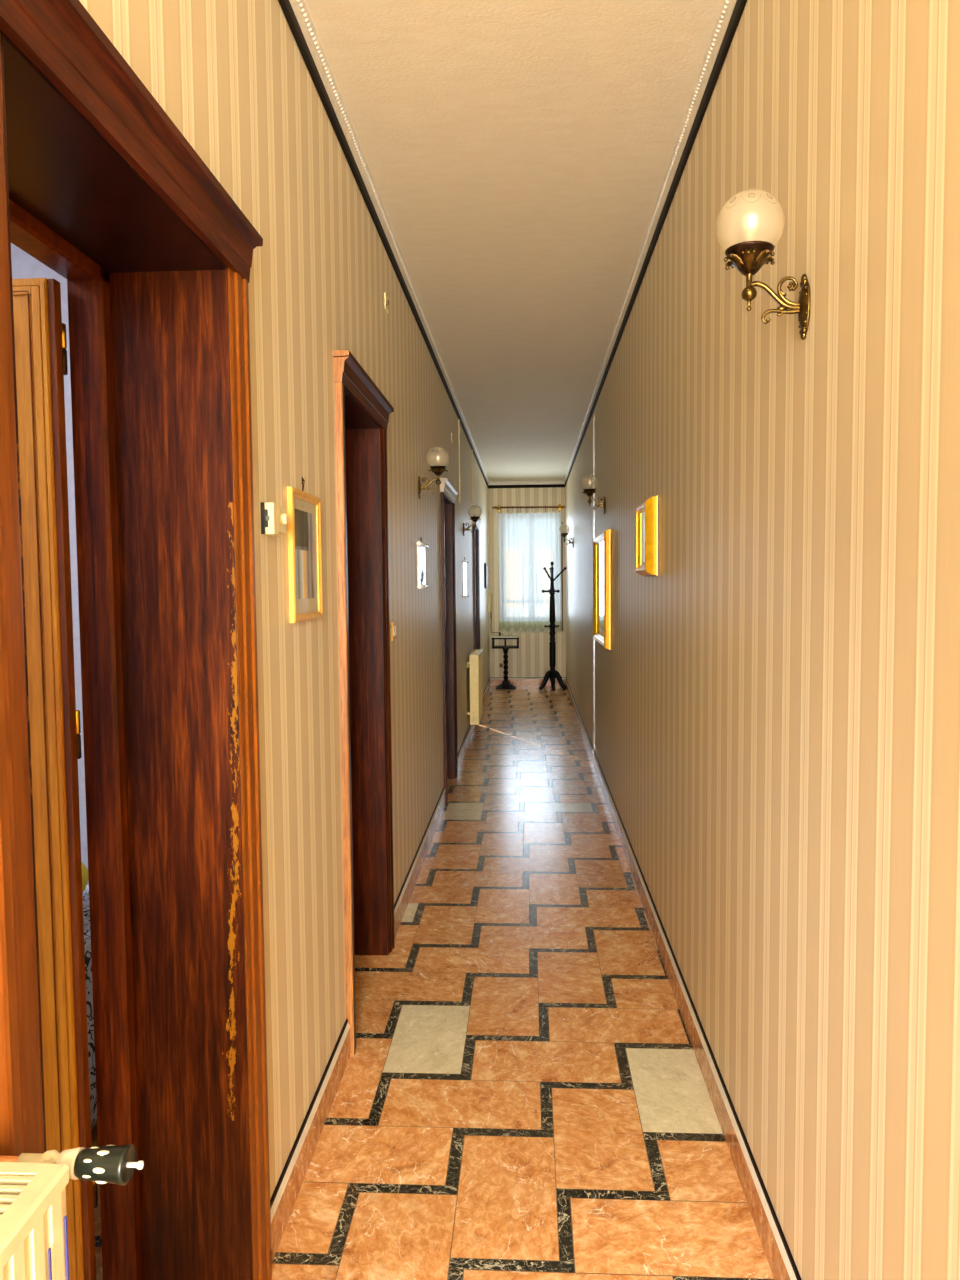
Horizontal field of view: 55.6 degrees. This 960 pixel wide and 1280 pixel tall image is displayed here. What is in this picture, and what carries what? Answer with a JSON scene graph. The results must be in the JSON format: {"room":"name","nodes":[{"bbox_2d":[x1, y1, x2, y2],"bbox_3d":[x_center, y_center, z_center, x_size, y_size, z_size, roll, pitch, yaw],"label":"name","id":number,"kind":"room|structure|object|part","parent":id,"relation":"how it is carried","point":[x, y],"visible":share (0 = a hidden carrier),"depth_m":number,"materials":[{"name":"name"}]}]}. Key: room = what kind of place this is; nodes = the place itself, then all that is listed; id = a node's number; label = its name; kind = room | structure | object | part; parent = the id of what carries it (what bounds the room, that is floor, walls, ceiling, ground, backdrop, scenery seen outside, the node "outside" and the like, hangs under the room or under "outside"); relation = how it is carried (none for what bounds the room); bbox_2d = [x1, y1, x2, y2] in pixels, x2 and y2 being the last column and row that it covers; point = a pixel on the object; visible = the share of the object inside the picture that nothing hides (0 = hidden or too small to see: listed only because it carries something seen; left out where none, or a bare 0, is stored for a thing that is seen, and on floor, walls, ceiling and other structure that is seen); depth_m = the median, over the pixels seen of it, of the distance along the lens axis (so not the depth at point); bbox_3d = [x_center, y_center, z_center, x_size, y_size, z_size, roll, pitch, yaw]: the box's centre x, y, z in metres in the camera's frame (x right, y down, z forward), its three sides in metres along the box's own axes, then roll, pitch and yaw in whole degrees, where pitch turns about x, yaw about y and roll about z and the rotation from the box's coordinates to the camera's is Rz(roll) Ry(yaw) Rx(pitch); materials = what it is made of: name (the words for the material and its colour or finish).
{"room":"home hallway","nodes":[
{"label":"home hallway","id":0,"kind":"room"},
{"bbox_2d":[11,243,88,884],"bbox_3d":[-2.094,-0.024,1.506,2.656,3.000,3.020,0,4,3],"label":"wall","id":1,"kind":"structure","parent":0,"point":[24,265],"depth_m":2.85,"materials":[{"name":"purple paint"}]},
{"bbox_2d":[79,0,489,1198],"bbox_3d":[-0.445,-0.313,5.242,0.235,3.090,17.240,0,4,3],"label":"wall","id":2,"kind":"structure","parent":0,"point":[233,77],"depth_m":2.50,"materials":[{"name":"paper"}]},
{"bbox_2d":[0,1144,143,1279],"bbox_3d":[-0.494,1.001,0.286,0.190,0.835,1.494,0,4,3],"label":"radiator","id":3,"kind":"object","parent":2,"relation":"attached to","point":[33,1215],"visible":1,"depth_m":0.92,"materials":[{"name":"metal"}]},
{"bbox_3d":[-0.510,1.005,0.257,0.098,0.831,1.434,0,4,3],"label":"panel","id":4,"kind":"part","parent":3,"relation":"part of","materials":[{"name":"metal"}]},
{"bbox_2d":[0,1162,68,1270],"bbox_3d":[-0.514,0.598,0.232,0.101,0.022,1.434,0,4,3],"label":"grille","id":5,"kind":"object","parent":3,"relation":"attached to","point":[35,1192],"depth_m":0.90,"materials":[{"name":"metal"}]},
{"bbox_3d":[-0.406,0.566,0.985,0.055,0.039,0.039,0,4,3],"label":"valve knob","id":6,"kind":"part","parent":3,"relation":"part of","materials":[{"name":"black plastic"}]},
{"bbox_2d":[0,0,271,1279],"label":"door","id":7,"kind":"structure","parent":2,"relation":"attached to","point":[99,185],"depth_m":1.85,"materials":[{"name":"orange wood"}]},
{"bbox_3d":[-0.538,0.393,1.061,0.024,2.195,0.090,0,4,3],"label":"casing","id":8,"kind":"part","parent":7,"relation":"part of","materials":[{"name":"orange wood"}]},
{"bbox_3d":[-0.660,0.393,1.115,0.243,2.190,0.008,0,4,3],"label":"reveal panel","id":9,"kind":"part","parent":7,"relation":"part of","materials":[{"name":"brown wood"}]},
{"bbox_3d":[-0.794,0.345,1.514,0.074,2.240,0.878,0,4,3],"label":"frame","id":10,"kind":"part","parent":7,"relation":"part of","materials":[{"name":"brown wood"}]},
{"bbox_3d":[-0.649,-0.721,1.440,0.243,0.010,0.778,0,4,3],"label":"soffit panel","id":11,"kind":"part","parent":7,"relation":"part of","materials":[{"name":"brown wood"}]},
{"bbox_3d":[-0.618,0.345,1.899,0.243,2.190,0.008,0,4,3],"label":"reveal panel","id":12,"kind":"part","parent":7,"relation":"part of","materials":[{"name":"brown wood"}]},
{"bbox_3d":[-0.491,0.339,1.939,0.024,2.195,0.090,0,4,3],"label":"casing","id":13,"kind":"part","parent":7,"relation":"part of","materials":[{"name":"orange wood"}]},
{"bbox_2d":[260,502,288,536],"bbox_3d":[-0.478,-0.282,2.146,0.034,0.072,0.150,0,4,3],"label":"thermostat","id":14,"kind":"object","parent":2,"relation":"attached to","point":[274,518],"visible":1,"depth_m":2.08,"materials":[{"name":"beige plastic"}]},
{"bbox_2d":[287,477,322,622],"bbox_3d":[-0.470,-0.246,2.465,0.015,0.387,0.314,0,4,3],"label":"framed picture","id":15,"kind":"object","parent":2,"relation":"attached to","point":[303,508],"visible":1,"depth_m":2.45,"materials":[{"name":"gold glass"}]},
{"bbox_2d":[294,497,317,613],"bbox_3d":[-0.474,-0.225,2.467,0.003,0.309,0.278,0,4,3],"label":"print","id":16,"kind":"object","parent":15,"relation":"attached to","point":[305,508],"depth_m":2.47},
{"bbox_2d":[333,350,394,1055],"bbox_3d":[-0.574,0.205,3.400,0.402,2.284,0.946,0,4,3],"label":"door","id":17,"kind":"structure","parent":2,"relation":"in","point":[362,412],"depth_m":3.73,"materials":[{"name":"red wood"}]},
{"bbox_3d":[-0.434,0.274,2.985,0.024,2.195,0.090,0,4,3],"label":"casing","id":18,"kind":"part","parent":17,"relation":"part of","materials":[{"name":"red wood"}]},
{"bbox_3d":[-0.547,-0.838,3.334,0.243,0.010,0.718,0,4,3],"label":"soffit panel","id":19,"kind":"part","parent":17,"relation":"part of","materials":[{"name":"brown wood"}]},
{"bbox_3d":[-0.517,0.230,3.763,0.243,2.190,0.008,0,4,3],"label":"reveal panel","id":20,"kind":"part","parent":17,"relation":"part of","materials":[{"name":"red wood"}]},
{"bbox_3d":[-0.390,0.224,3.803,0.024,2.195,0.090,0,4,3],"label":"casing","id":21,"kind":"part","parent":17,"relation":"part of","materials":[{"name":"red wood"}]},
{"bbox_2d":[270,678,489,1261],"bbox_3d":[-0.308,1.166,5.326,0.012,0.126,17.240,0,4,3],"label":"baseboard","id":22,"kind":"structure","parent":2,"relation":"attached to","point":[284,1196],"depth_m":2.61,"materials":[{"name":"stone"}]},
{"bbox_2d":[384,292,388,313],"bbox_3d":[-0.401,-1.452,3.925,0.008,0.072,0.095,0,4,3],"label":"junction cover","id":23,"kind":"object","parent":2,"relation":"attached to","point":[386,303],"visible":1,"depth_m":3.90,"materials":[{"name":"beige plastic"}]},
{"bbox_2d":[391,621,396,640],"bbox_3d":[-0.383,-0.041,4.072,0.013,0.084,0.116,0,4,3],"label":"light switch","id":24,"kind":"object","parent":2,"relation":"attached to","point":[394,623],"visible":1,"depth_m":4.03,"materials":[{"name":"beige plastic"}]},
{"bbox_2d":[417,537,429,588],"bbox_3d":[-0.320,-0.435,5.145,0.026,0.287,0.415,0,4,3],"label":"scroll","id":25,"kind":"object","parent":2,"relation":"attached to","point":[421,583],"visible":1,"depth_m":5.08,"materials":[{"name":"white paper"}]},
{"bbox_3d":[-0.330,-0.419,5.137,0.005,0.233,0.345,0,4,3],"label":"panel","id":26,"kind":"part","parent":25,"relation":"part of","materials":[{"name":"white paper"}]},
{"bbox_3d":[-0.320,-0.536,5.139,0.024,0.024,0.415,0,4,3],"label":"rod","id":27,"kind":"part","parent":25,"relation":"part of","materials":[{"name":"white"}]},
{"bbox_3d":[-0.318,-0.303,5.153,0.024,0.024,0.415,0,4,3],"label":"rod","id":28,"kind":"part","parent":25,"relation":"part of","materials":[{"name":"white"}]},
{"bbox_2d":[418,446,447,498],"bbox_3d":[-0.254,-0.923,5.034,0.176,0.287,0.129,0,4,3],"label":"wall sconce","id":29,"kind":"object","parent":2,"relation":"attached to","point":[438,469],"visible":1,"depth_m":5.02,"materials":[{"name":"gold metal"}]},
{"bbox_3d":[-0.334,-0.842,5.043,0.016,0.127,0.056,0,4,3],"label":"wall plate","id":30,"kind":"part","parent":29,"relation":"part of","materials":[{"name":"gold metal"}]},
{"bbox_3d":[-0.280,-0.857,5.039,0.103,0.091,0.015,0,4,3],"label":"arm","id":31,"kind":"part","parent":29,"relation":"part of","materials":[{"name":"gold metal"}]},
{"bbox_3d":[-0.231,-0.988,5.028,0.036,0.075,0.036,0,4,3],"label":"bulb","id":32,"kind":"part","parent":29,"relation":"part of","materials":[{"name":"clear glass"}]},
{"bbox_2d":[440,478,457,803],"bbox_3d":[-0.389,-0.008,6.843,0.402,2.284,0.976,0,4,3],"label":"door","id":33,"kind":"structure","parent":2,"relation":"in","point":[448,492],"depth_m":7.19,"materials":[{"name":"red wood"}]},
{"bbox_3d":[-0.250,0.062,6.413,0.024,2.195,0.090,0,4,3],"label":"casing","id":34,"kind":"part","parent":33,"relation":"part of","materials":[{"name":"red wood"}]},
{"bbox_3d":[-0.361,-1.051,6.777,0.243,0.010,0.748,0,4,3],"label":"soffit panel","id":35,"kind":"part","parent":33,"relation":"part of","materials":[{"name":"brown wood"}]},
{"bbox_3d":[-0.331,0.016,7.221,0.243,2.190,0.008,0,4,3],"label":"reveal panel","id":36,"kind":"part","parent":33,"relation":"part of","materials":[{"name":"red wood"}]},
{"bbox_3d":[-0.204,0.010,7.261,0.024,2.195,0.090,0,4,3],"label":"casing","id":37,"kind":"part","parent":33,"relation":"part of","materials":[{"name":"red wood"}]},
{"bbox_2d":[458,419,460,502],"bbox_3d":[-0.180,-1.562,7.970,0.014,0.725,0.024,0,4,3],"label":"strip","id":38,"kind":"object","parent":2,"relation":"attached to","point":[458,419],"visible":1,"depth_m":7.96,"materials":[{"name":"beige"}]},
{"bbox_2d":[463,557,468,597],"bbox_3d":[-0.135,-0.588,8.585,0.026,0.385,0.490,0,4,3],"label":"scroll","id":39,"kind":"object","parent":2,"relation":"attached to","point":[465,595],"visible":1,"depth_m":8.53,"materials":[{"name":"white paper"}]},
{"bbox_3d":[-0.145,-0.572,8.576,0.005,0.331,0.420,0,4,3],"label":"panel","id":40,"kind":"part","parent":39,"relation":"part of","materials":[{"name":"white paper"}]},
{"bbox_2d":[463,509,480,535],"bbox_3d":[-0.069,-1.110,8.464,0.176,0.287,0.129,0,4,3],"label":"wall sconce","id":41,"kind":"object","parent":2,"relation":"attached to","point":[474,518],"visible":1,"depth_m":8.46,"materials":[{"name":"gold metal"}]},
{"bbox_3d":[-0.095,-1.044,8.469,0.103,0.091,0.015,0,4,3],"label":"arm","id":42,"kind":"part","parent":41,"relation":"part of","materials":[{"name":"gold metal"}]},
{"bbox_2d":[471,450,472,502],"bbox_3d":[-0.082,-1.754,9.789,0.014,0.565,0.024,0,4,3],"label":"strip","id":43,"kind":"object","parent":2,"relation":"attached to","point":[471,450],"visible":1,"depth_m":9.77,"materials":[{"name":"beige"}]},
{"bbox_2d":[467,649,482,724],"bbox_3d":[-0.051,0.460,9.181,0.118,0.678,0.762,0,4,3],"label":"radiator","id":44,"kind":"object","parent":2,"relation":"attached to","point":[476,669],"visible":1,"depth_m":8.82,"materials":[{"name":"metal"}]},
{"bbox_2d":[469,649,481,656],"bbox_3d":[-0.039,0.132,9.166,0.089,0.022,0.750,0,4,3],"label":"grille","id":45,"kind":"object","parent":44,"relation":"attached to","point":[476,652],"depth_m":9.11,"materials":[{"name":"metal"}]},
{"bbox_2d":[473,519,481,648],"bbox_3d":[-0.197,-0.228,10.401,0.402,2.284,0.916,0,4,3],"label":"door","id":46,"kind":"structure","parent":2,"relation":"in","point":[476,568],"depth_m":10.70,"materials":[{"name":"red wood"}]},
{"bbox_3d":[-0.057,-0.160,10.001,0.024,2.195,0.090,0,4,3],"label":"casing","id":47,"kind":"part","parent":46,"relation":"part of","materials":[{"name":"red wood"}]},
{"bbox_3d":[-0.141,-0.202,10.749,0.243,2.190,0.008,0,4,3],"label":"reveal panel","id":48,"kind":"part","parent":46,"relation":"part of","materials":[{"name":"red wood"}]},
{"bbox_3d":[-0.014,-0.208,10.789,0.024,2.195,0.090,0,4,3],"label":"casing","id":49,"kind":"part","parent":46,"relation":"part of","materials":[{"name":"red wood"}]},
{"bbox_2d":[484,563,487,587],"bbox_3d":[0.087,-0.892,12.683,0.030,0.345,0.560,0,4,3],"label":"framed picture","id":50,"kind":"object","parent":2,"relation":"attached to","point":[485,564],"visible":1,"depth_m":12.43,"materials":[{"name":"brown wood"}]},
{"bbox_2d":[488,593,500,635],"bbox_3d":[0.196,-0.386,13.543,0.084,0.633,0.270,-3,4,-38],"label":"wall telephone","id":51,"kind":"object","parent":2,"relation":"attached to","point":[490,608],"visible":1,"depth_m":13.56,"materials":[{"name":"beige plastic"}]},
{"bbox_2d":[278,0,746,488],"bbox_3d":[0.237,-1.779,5.115,1.157,0.048,17.240,0,4,3],"label":"trim","id":52,"kind":"structure","parent":2,"relation":"attached to","point":[286,7],"depth_m":3.21,"materials":[{"name":"paint"}]},
{"bbox_2d":[289,0,736,484],"bbox_3d":[0.236,-1.831,5.112,1.157,0.056,17.240,0,4,3],"label":"crown molding","id":53,"kind":"structure","parent":2,"relation":"attached to","point":[299,7],"depth_m":3.36,"materials":[{"name":"white paint"}]},
{"bbox_2d":[91,686,773,1279],"bbox_3d":[-1.079,1.283,5.375,4.048,0.100,17.440,0,4,3],"label":"floor","id":54,"kind":"structure","parent":0,"point":[523,1094],"depth_m":2.85,"materials":[{"name":"orange tile"}]},
{"bbox_2d":[82,885,96,1128],"bbox_3d":[-2.059,1.099,2.547,2.040,0.632,0.865,0,4,3],"label":"bed","id":55,"kind":"object","parent":54,"relation":"on","point":[86,908],"visible":0.02,"depth_m":2.45,"materials":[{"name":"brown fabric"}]},
{"bbox_2d":[81,862,88,891],"bbox_3d":[-1.284,0.686,2.479,0.380,0.150,0.520,0,4,3],"label":"pillow","id":56,"kind":"object","parent":55,"relation":"on","point":[85,878],"visible":0.06,"depth_m":2.56,"materials":[{"name":"yellow fabric"}]},
{"bbox_2d":[492,635,518,688],"bbox_3d":[0.382,0.331,13.505,0.400,0.778,0.350,0,4,3],"label":"table","id":57,"kind":"object","parent":54,"relation":"on","point":[505,684],"visible":1,"depth_m":13.45,"materials":[{"name":"wood"}]},
{"bbox_2d":[492,646,518,648],"bbox_3d":[0.380,0.105,13.491,0.396,0.020,0.344,0,4,3],"label":"shelf","id":58,"kind":"object","parent":57,"relation":"attached to","point":[493,647],"depth_m":13.32,"materials":[{"name":"brown wood"}]},
{"bbox_2d":[539,562,566,690],"bbox_3d":[1.076,-0.203,13.236,0.325,1.866,0.350,2,5,40],"label":"coat stand","id":59,"kind":"object","parent":54,"relation":"on","point":[552,674],"visible":1,"depth_m":13.23,"materials":[{"name":"brown wood"}]},
{"bbox_3d":[1.052,-0.269,13.251,0.102,1.736,0.102,0,4,3],"label":"post","id":60,"kind":"part","parent":59,"relation":"part of","materials":[{"name":"brown wood"}]},
{"bbox_3d":[1.145,-0.946,13.195,0.218,0.220,0.041,0,4,12],"label":"arm","id":61,"kind":"part","parent":59,"relation":"part of","materials":[{"name":"brown wood"}]},
{"bbox_2d":[304,0,722,480],"bbox_3d":[0.182,-1.912,5.175,1.512,0.100,17.610,0,4,3],"label":"ceiling","id":62,"kind":"structure","parent":0,"point":[517,153],"depth_m":3.34,"materials":[{"name":"painted textured plaster"}]},
{"bbox_2d":[488,487,565,677],"bbox_3d":[0.662,-0.855,13.923,1.512,3.090,0.250,0,4,3],"label":"wall","id":63,"kind":"structure","parent":0,"point":[531,659],"depth_m":13.83,"materials":[{"name":"paper"}]},
{"bbox_2d":[490,677,564,685],"bbox_3d":[0.726,0.633,13.880,1.133,0.124,0.012,0,4,3],"label":"baseboard","id":64,"kind":"structure","parent":63,"relation":"attached to","point":[516,681],"depth_m":13.88,"materials":[{"name":"wood"}]},
{"bbox_2d":[492,504,565,512],"bbox_3d":[0.734,-1.965,13.652,1.110,0.115,0.146,0,4,3],"label":"curtain rod","id":65,"kind":"object","parent":63,"relation":"attached to","point":[559,506],"visible":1,"depth_m":13.60,"materials":[{"name":"gold metal"}]},
{"bbox_2d":[498,513,530,632],"bbox_3d":[0.516,-1.009,13.711,0.490,1.802,0.036,0,4,3],"label":"sheer curtain","id":66,"kind":"object","parent":65,"relation":"hanging from","point":[513,528],"visible":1,"depth_m":13.71,"materials":[{"name":"white fabric"}]},
{"bbox_2d":[530,512,561,632],"bbox_3d":[0.990,-1.012,13.685,0.471,1.802,0.035,0,4,3],"label":"sheer curtain","id":67,"kind":"object","parent":65,"relation":"hanging from","point":[545,528],"visible":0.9,"depth_m":13.68,"materials":[{"name":"white fabric"}]},
{"bbox_2d":[561,522,562,630],"bbox_3d":[1.232,-0.957,13.748,0.040,1.645,0.026,0,4,3],"label":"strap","id":68,"kind":"object","parent":63,"relation":"attached to","point":[561,522],"visible":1,"depth_m":13.72,"materials":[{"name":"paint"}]},
{"bbox_2d":[565,0,959,1279],"bbox_3d":[0.887,-0.320,5.170,0.120,3.090,17.240,0,4,3],"label":"wall","id":69,"kind":"structure","parent":0,"point":[771,716],"depth_m":1.77,"materials":[{"name":"paper"}]},
{"bbox_2d":[560,528,573,545],"bbox_3d":[1.061,-1.278,11.202,0.176,0.287,0.129,0,4,3],"label":"wall sconce","id":70,"kind":"object","parent":69,"relation":"attached to","point":[564,534],"visible":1,"depth_m":11.19,"materials":[{"name":"gold metal"}]},
{"bbox_2d":[582,480,605,513],"bbox_3d":[0.808,-1.043,6.514,0.176,0.287,0.129,0,4,3],"label":"wall sconce","id":71,"kind":"object","parent":69,"relation":"attached to","point":[589,491],"visible":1,"depth_m":6.50,"materials":[{"name":"gold metal"}]},
{"bbox_3d":[0.783,-1.108,6.511,0.036,0.075,0.036,0,4,3],"label":"bulb","id":72,"kind":"part","parent":71,"relation":"part of","materials":[{"name":"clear glass"}]},
{"bbox_3d":[0.835,-0.978,6.517,0.103,0.091,0.015,0,4,3],"label":"arm","id":73,"kind":"part","parent":71,"relation":"part of","materials":[{"name":"gold metal"}]},
{"bbox_3d":[0.889,-0.964,6.515,0.016,0.127,0.056,0,4,3],"label":"wall plate","id":74,"kind":"part","parent":71,"relation":"part of","materials":[{"name":"gold metal"}]},
{"bbox_2d":[593,529,611,649],"bbox_3d":[0.881,-0.369,6.622,0.049,0.803,1.103,0,4,3],"label":"wall mirror","id":75,"kind":"object","parent":69,"relation":"attached to","point":[602,554],"visible":1,"depth_m":6.45,"materials":[{"name":"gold metal"}]},
{"bbox_2d":[596,541,603,637],"bbox_3d":[0.884,-0.369,6.622,0.003,0.688,0.988,0,4,3],"label":"mirror glass","id":76,"kind":"object","parent":75,"relation":"attached to","point":[599,544],"depth_m":6.73,"materials":[{"name":"silver glass"}]},
{"bbox_2d":[635,495,658,576],"bbox_3d":[0.738,-0.453,4.051,0.055,0.338,0.413,0,4,3],"label":"picture frame","id":77,"kind":"object","parent":69,"relation":"attached to","point":[647,513],"visible":1,"depth_m":3.86,"materials":[{"name":"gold metal"}]},
{"bbox_2d":[639,511,644,564],"bbox_3d":[0.728,-0.453,4.051,0.003,0.239,0.314,0,4,3],"label":"mirror glass","id":78,"kind":"object","parent":77,"relation":"attached to","point":[641,513],"depth_m":4.09,"materials":[{"name":"silver glass"}]},
{"bbox_2d":[565,677,801,1279],"bbox_3d":[0.835,1.159,5.264,0.012,0.126,17.240,0,4,3],"label":"baseboard","id":79,"kind":"structure","parent":69,"relation":"attached to","point":[780,1259],"depth_m":2.69,"materials":[{"name":"stone"}]},
{"bbox_2d":[717,196,810,339],"bbox_3d":[0.553,-0.734,1.791,0.176,0.287,0.129,0,4,3],"label":"wall sconce","id":80,"kind":"object","parent":69,"relation":"attached to","point":[748,257],"visible":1,"depth_m":1.78,"materials":[{"name":"gold metal"}]},
{"bbox_3d":[0.529,-0.799,1.788,0.036,0.075,0.036,0,4,3],"label":"bulb","id":81,"kind":"part","parent":80,"relation":"part of","materials":[{"name":"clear glass"}]},
{"bbox_3d":[0.581,-0.669,1.794,0.103,0.091,0.015,0,4,3],"label":"arm","id":82,"kind":"part","parent":80,"relation":"part of","materials":[{"name":"gold metal"}]},
{"bbox_3d":[0.634,-0.655,1.792,0.016,0.127,0.056,0,4,3],"label":"wall plate","id":83,"kind":"part","parent":80,"relation":"part of","materials":[{"name":"gold metal"}]}
]}

